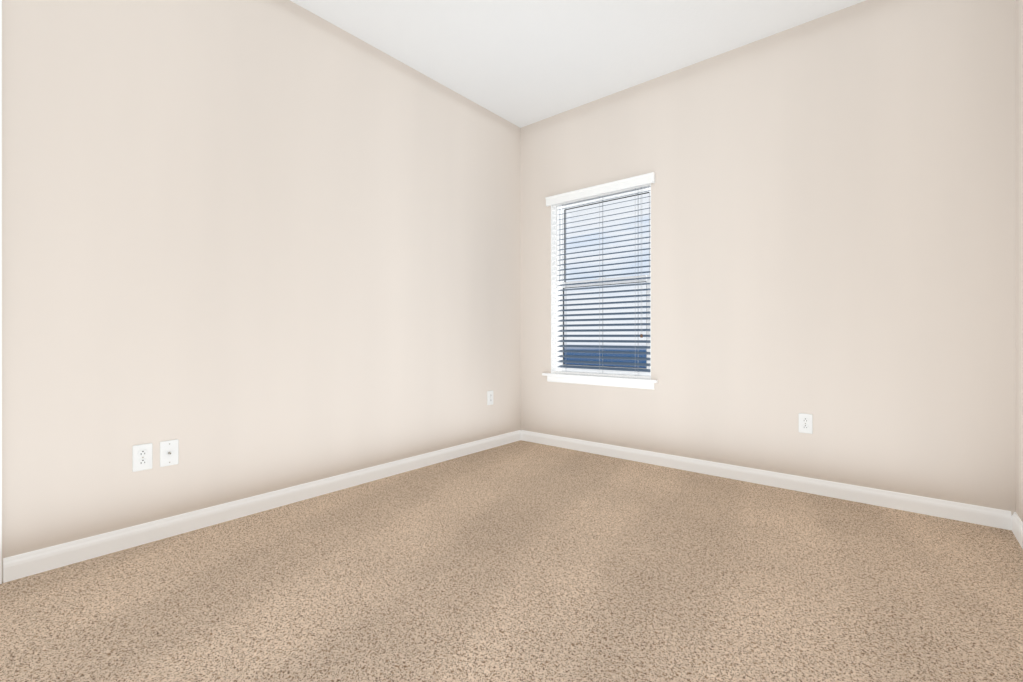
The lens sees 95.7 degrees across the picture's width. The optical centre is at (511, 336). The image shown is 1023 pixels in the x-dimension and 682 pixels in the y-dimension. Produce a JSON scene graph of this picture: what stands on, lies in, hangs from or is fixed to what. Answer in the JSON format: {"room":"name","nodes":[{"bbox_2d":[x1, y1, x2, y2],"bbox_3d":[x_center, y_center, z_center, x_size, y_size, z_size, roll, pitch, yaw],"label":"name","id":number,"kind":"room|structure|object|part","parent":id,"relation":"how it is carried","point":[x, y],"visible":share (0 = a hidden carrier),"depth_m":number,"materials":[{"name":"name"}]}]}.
{"room":"empty bedroom","nodes":[
{"label":"empty bedroom","id":0,"kind":"room"},
{"bbox_2d":[2,0,519,581],"bbox_3d":[-1.340,-0.461,2.475,0.140,2.740,4.267,0,0,40],"label":"wall","id":1,"kind":"structure","parent":0,"point":[250,248],"depth_m":2.30,"materials":[{"name":"paint"}]},
{"bbox_2d":[0,0,1,583],"bbox_3d":[-2.181,-0.340,1.342,0.018,2.498,0.946,0,0,40],"label":"door frame","id":2,"kind":"structure","parent":1,"relation":"attached to","point":[0,291],"depth_m":1.70,"materials":[{"name":"white paint"}]},
{"bbox_2d":[132,443,152,471],"bbox_3d":[-1.616,0.531,2.029,0.008,0.114,0.070,0,0,40],"label":"electrical outlet","id":3,"kind":"object","parent":1,"relation":"attached to","point":[142,456],"visible":1,"depth_m":2.03,"materials":[{"name":"white plastic"}]},
{"bbox_2d":[160,439,178,466],"bbox_3d":[-1.551,0.531,2.100,0.017,0.114,0.070,0,0,40],"label":"outlet","id":4,"kind":"object","parent":1,"relation":"attached to","point":[169,452],"visible":1,"depth_m":2.10,"materials":[{"name":"white plastic"}]},
{"bbox_2d":[3,430,520,582],"bbox_3d":[-0.896,0.866,2.887,0.014,0.086,3.065,0,0,40],"label":"baseboard","id":5,"kind":"structure","parent":1,"relation":"attached to","point":[19,566],"depth_m":2.22,"materials":[{"name":"white paint"}]},
{"bbox_2d":[487,390,492,404],"bbox_3d":[-0.170,0.501,3.764,0.008,0.114,0.070,0,0,40],"label":"electrical outlet","id":6,"kind":"object","parent":1,"relation":"attached to","point":[489,397],"visible":1,"depth_m":3.75,"materials":[{"name":"white plastic"}]},
{"bbox_2d":[0,440,1022,681],"bbox_3d":[-0.101,0.959,1.533,3.250,0.100,4.407,0,0,40],"label":"floor","id":7,"kind":"structure","parent":0,"point":[521,561],"depth_m":1.66,"materials":[{"name":"beige carpet"}]},
{"bbox_2d":[290,0,865,127],"bbox_3d":[-0.101,-1.881,1.533,3.250,0.100,4.407,0,0,40],"label":"ceiling","id":8,"kind":"structure","parent":0,"point":[520,63],"depth_m":2.84,"materials":[{"name":"white paint"}]},
{"bbox_2d":[521,430,1011,529],"bbox_3d":[1.215,0.866,3.113,2.941,0.086,0.014,0,0,40],"label":"baseboard","id":9,"kind":"structure","parent":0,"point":[985,516],"depth_m":2.70,"materials":[{"name":"white paint"}]},
{"bbox_2d":[520,0,1015,515],"bbox_3d":[1.265,-0.461,3.172,3.250,2.740,0.140,0,0,40],"label":"wall","id":10,"kind":"structure","parent":0,"point":[834,224],"depth_m":2.65,"materials":[{"name":"paint"}]},
{"bbox_2d":[542,172,657,389],"bbox_3d":[0.693,-0.389,3.635,0.990,1.536,0.182,0,0,40],"label":"window","id":11,"kind":"structure","parent":10,"relation":"in","point":[608,375],"depth_m":3.61,"materials":[{"name":"white paint"}]},
{"bbox_3d":[0.668,0.319,3.605,0.990,0.020,0.104,0,0,40],"label":"sill","id":12,"kind":"part","parent":11,"relation":"part of","materials":[{"name":"white paint"}]},
{"bbox_3d":[0.684,0.297,3.611,0.852,0.016,0.048,0,0,40],"label":"blind rail","id":13,"kind":"part","parent":11,"relation":"part of","materials":[{"name":"white plastic"}]},
{"bbox_3d":[0.720,-0.083,3.654,0.728,0.636,0.004,0,0,40],"label":"glass","id":14,"kind":"part","parent":11,"relation":"part of","materials":[{"name":"clear glass"}]},
{"bbox_3d":[0.718,-0.086,3.652,0.800,0.730,0.030,0,0,40],"label":"sash","id":15,"kind":"part","parent":11,"relation":"part of","materials":[{"name":"white plastic"}]},
{"bbox_3d":[0.740,-0.759,3.679,0.744,0.616,0.004,0,0,40],"label":"glass","id":16,"kind":"part","parent":11,"relation":"part of","materials":[{"name":"clear glass"}]},
{"bbox_3d":[0.943,-0.550,3.358,0.010,1.069,0.002,0,0,40],"label":"blind pull cord","id":17,"kind":"part","parent":11,"relation":"part of","materials":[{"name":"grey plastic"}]},
{"bbox_2d":[799,413,812,433],"bbox_3d":[1.716,0.509,2.702,0.070,0.114,0.006,0,0,40],"label":"outlet","id":18,"kind":"object","parent":10,"relation":"attached to","point":[809,423],"visible":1,"depth_m":2.70,"materials":[{"name":"white plastic"}]},
{"bbox_2d":[802,418,808,428],"bbox_3d":[1.714,0.509,2.699,0.034,0.065,0.003,0,0,40],"label":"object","id":19,"kind":"structure","parent":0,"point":[804,420],"depth_m":2.70,"materials":[{"name":"white plastic"}]},
{"bbox_2d":[1016,0,1022,521],"bbox_3d":[1.049,-0.461,0.484,0.140,2.740,4.267,0,0,40],"label":"wall","id":20,"kind":"structure","parent":0,"point":[1019,257],"depth_m":2.10,"materials":[{"name":"paint"}]},
{"bbox_2d":[1012,512,1022,548],"bbox_3d":[1.034,0.866,0.587,0.014,0.086,4.127,0,0,40],"label":"baseboard","id":21,"kind":"structure","parent":20,"relation":"attached to","point":[1017,526],"depth_m":2.07,"materials":[{"name":"white paint"}]}
]}

